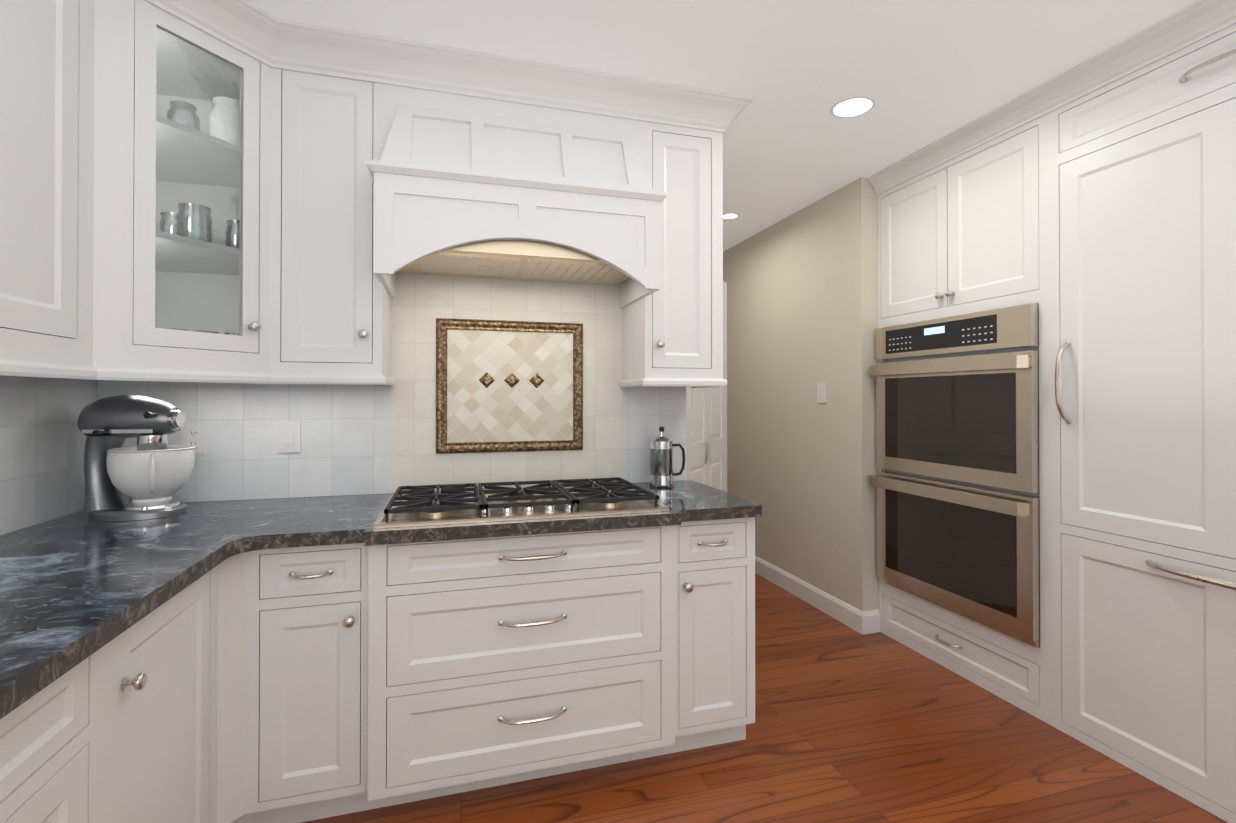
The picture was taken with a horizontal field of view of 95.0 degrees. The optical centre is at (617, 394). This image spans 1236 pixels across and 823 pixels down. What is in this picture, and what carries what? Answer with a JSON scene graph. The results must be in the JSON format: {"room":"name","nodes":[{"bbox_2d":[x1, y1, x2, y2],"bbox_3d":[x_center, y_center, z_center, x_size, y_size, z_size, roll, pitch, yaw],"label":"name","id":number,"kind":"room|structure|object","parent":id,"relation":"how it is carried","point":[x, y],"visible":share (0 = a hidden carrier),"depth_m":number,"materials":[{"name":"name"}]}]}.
{"room":"kitchen","nodes":[
{"label":"kitchen","id":0,"kind":"room"},
{"bbox_2d":[247,0,1198,251],"bbox_3d":[0.288,-1.232,1.975,4.700,0.060,7.900,0,0,-16],"label":"ceiling","id":1,"kind":"structure","parent":0,"point":[922,73],"depth_m":1.99,"materials":[{"name":"white paint"}]},
{"bbox_2d":[723,213,738,218],"bbox_3d":[0.745,-1.187,3.773,0.124,0.005,0.124,0,0,-16],"label":"recessed light","id":2,"kind":"object","parent":1,"relation":"in","point":[730,215],"visible":0.85,"depth_m":3.76,"materials":[{"name":"white"}]},
{"bbox_2d":[830,96,874,117],"bbox_3d":[0.977,-1.196,2.362,0.174,0.005,0.174,0,0,-16],"label":"recessed light","id":3,"kind":"object","parent":1,"relation":"in","point":[853,106],"visible":1,"depth_m":2.36,"materials":[{"name":"white"}]},
{"bbox_2d":[301,573,1227,822],"bbox_3d":[0.288,1.328,1.958,4.700,0.060,7.900,0,0,-16],"label":"floor","id":4,"kind":"structure","parent":0,"point":[850,725],"depth_m":1.97,"materials":[{"name":"brown wood"}]},
{"bbox_2d":[0,633,127,822],"bbox_3d":[-1.123,0.859,0.557,0.604,0.860,0.910,0,0,-16],"label":"base cabinet","id":5,"kind":"object","parent":4,"relation":"on","point":[64,756],"depth_m":0.97,"materials":[{"name":"white wood"}]},
{"bbox_2d":[128,565,223,822],"bbox_3d":[-1.309,0.863,1.195,0.604,0.860,0.570,0,0,-16],"label":"base cabinet","id":6,"kind":"object","parent":4,"relation":"on","point":[174,655],"depth_m":1.35,"materials":[{"name":"white wood"}]},
{"bbox_2d":[0,541,227,720],"bbox_3d":[-0.950,0.406,0.042,0.650,0.040,2.860,0,0,-16],"label":"countertop","id":7,"kind":"structure","parent":6,"relation":"on","point":[58,611],"depth_m":1.09,"materials":[{"name":"grey stone"}]},
{"bbox_2d":[220,549,371,822],"bbox_3d":[-1.007,0.868,1.920,0.380,0.860,0.654,0,0,-16],"label":"base cabinet","id":8,"kind":"object","parent":4,"relation":"on","point":[302,659],"depth_m":1.66,"materials":[{"name":"white wood"}]},
{"bbox_2d":[372,529,687,808],"bbox_3d":[-0.357,0.869,2.114,1.025,0.860,0.644,0,0,-16],"label":"base cabinet","id":9,"kind":"object","parent":4,"relation":"on","point":[495,663],"depth_m":1.80,"materials":[{"name":"white wood"}]},
{"bbox_2d":[0,481,761,560],"bbox_3d":[-0.657,0.419,1.991,2.300,0.040,0.720,0,0,-16],"label":"countertop","id":10,"kind":"structure","parent":9,"relation":"on","point":[278,527],"depth_m":1.80,"materials":[{"name":"grey stone"}]},
{"bbox_2d":[77,395,195,520],"bbox_3d":[-1.584,0.199,1.859,0.324,0.396,0.302,0,0,-16],"label":"stand mixer","id":11,"kind":"object","parent":10,"relation":"on","point":[148,476],"visible":1,"depth_m":1.82,"materials":[{"name":"silver metal"}]},
{"bbox_2d":[106,445,195,505],"bbox_3d":[-1.535,0.269,1.857,0.232,0.183,0.271,0,0,-16],"label":"bowl","id":12,"kind":"object","parent":11,"relation":"on","point":[140,475],"depth_m":1.82,"materials":[{"name":"white ceramic"}]},
{"bbox_2d":[374,477,668,528],"bbox_3d":[-0.346,0.373,2.051,0.930,0.050,0.530,0,0,-16],"label":"cooktop","id":13,"kind":"object","parent":10,"relation":"in","point":[418,506],"depth_m":1.92,"materials":[{"name":"silver metal"}]},
{"bbox_2d":[650,426,684,487],"bbox_3d":[0.213,0.270,2.485,0.150,0.261,0.104,0,0,-16],"label":"press","id":14,"kind":"object","parent":10,"relation":"on","point":[661,443],"visible":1,"depth_m":2.45,"materials":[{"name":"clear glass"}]},
{"bbox_2d":[688,525,754,749],"bbox_3d":[0.259,0.871,2.314,0.330,0.860,0.604,0,0,-16],"label":"base cabinet","id":15,"kind":"object","parent":4,"relation":"on","point":[721,558],"depth_m":2.04,"materials":[{"name":"white wood"}]},
{"bbox_2d":[867,0,1235,822],"bbox_3d":[2.018,0.049,2.089,0.716,2.499,2.330,0,0,-16],"label":"cabinet","id":16,"kind":"object","parent":4,"relation":"on","point":[1053,370],"visible":0.98,"depth_m":2.12,"materials":[{"name":"white wood"}]},
{"bbox_2d":[869,303,1039,646],"bbox_3d":[1.531,0.326,2.680,0.110,1.374,0.894,0,0,-16],"label":"double oven","id":17,"kind":"object","parent":16,"relation":"in","point":[956,481],"depth_m":2.56,"materials":[{"name":"silver metal"}]},
{"bbox_2d":[723,177,878,611],"bbox_3d":[1.356,0.066,4.699,0.925,2.500,3.048,0,0,-16],"label":"wall","id":18,"kind":"structure","parent":0,"point":[802,303],"depth_m":3.55,"materials":[{"name":"beige paint"}]},
{"bbox_2d":[755,556,879,633],"bbox_3d":[0.977,1.256,4.495,0.118,0.118,2.913,0,0,-16],"label":"baseboard","id":19,"kind":"structure","parent":18,"relation":"attached to","point":[858,620],"depth_m":3.41,"materials":[{"name":"white wood"}]},
{"bbox_2d":[817,383,824,402],"bbox_3d":[1.234,-0.007,3.444,0.009,0.118,0.072,0,0,-16],"label":"light switch","id":20,"kind":"object","parent":18,"relation":"attached to","point":[820,392],"visible":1,"depth_m":3.44,"materials":[{"name":"white plastic"}]},
{"bbox_3d":[-0.859,0.051,2.383,2.410,2.500,0.140,0,0,-16],"label":"wall","id":21,"kind":"structure","parent":0,"visible":0},
{"bbox_2d":[0,375,99,534],"bbox_3d":[-1.355,0.157,0.291,0.008,0.459,3.599,0,0,-16],"label":"tile backsplash","id":22,"kind":"structure","parent":21,"relation":"attached to","point":[42,444],"depth_m":1.74,"materials":[{"name":"white tile"}]},
{"bbox_2d":[0,0,147,375],"bbox_3d":[-1.420,-0.597,1.198,0.386,1.060,0.634,0,0,-16],"label":"upper cabinet","id":23,"kind":"object","parent":21,"relation":"attached to","point":[74,73],"depth_m":1.39,"materials":[{"name":"white wood"}]},
{"bbox_2d":[248,44,395,383],"bbox_3d":[-1.050,-0.591,2.073,0.383,1.060,0.355,0,0,-16],"label":"upper cabinet","id":24,"kind":"object","parent":21,"relation":"attached to","point":[322,221],"depth_m":1.92,"materials":[{"name":"white wood"}]},
{"bbox_2d":[100,272,685,501],"bbox_3d":[-0.757,-0.080,2.336,2.238,0.959,0.007,0,0,-16],"label":"tile backsplash","id":25,"kind":"structure","parent":21,"relation":"attached to","point":[360,439],"depth_m":2.31,"materials":[{"name":"white tile"}]},
{"bbox_2d":[182,423,205,454],"bbox_3d":[-1.566,0.164,2.092,0.075,0.118,0.008,0,0,-16],"label":"outlet","id":26,"kind":"object","parent":25,"relation":"attached to","point":[193,434],"visible":0.83,"depth_m":2.09,"materials":[{"name":"white plastic"}]},
{"bbox_2d":[278,422,300,452],"bbox_3d":[-1.263,0.164,2.179,0.075,0.118,0.009,0,0,-16],"label":"light switch","id":27,"kind":"object","parent":25,"relation":"attached to","point":[289,436],"visible":1,"depth_m":2.18,"materials":[{"name":"white plastic"}]},
{"bbox_2d":[436,318,582,453],"bbox_3d":[-0.450,-0.034,2.412,0.620,0.560,0.017,0,0,-16],"label":"tile panel","id":28,"kind":"object","parent":25,"relation":"attached to","point":[508,386],"visible":1,"depth_m":2.41,"materials":[{"name":"tile"}]},
{"bbox_2d":[616,108,727,383],"bbox_3d":[0.225,-0.588,2.456,0.340,1.060,0.329,0,0,-16],"label":"upper cabinet","id":29,"kind":"object","parent":21,"relation":"attached to","point":[669,260],"depth_m":2.30,"materials":[{"name":"white wood"}]},
{"bbox_2d":[686,281,726,491],"bbox_3d":[0.474,0.309,3.100,0.041,1.968,0.764,0,0,27],"label":"hall door","id":30,"kind":"structure","parent":21,"relation":"in","point":[706,435],"depth_m":3.12,"materials":[{"name":"white wood"}]}
]}

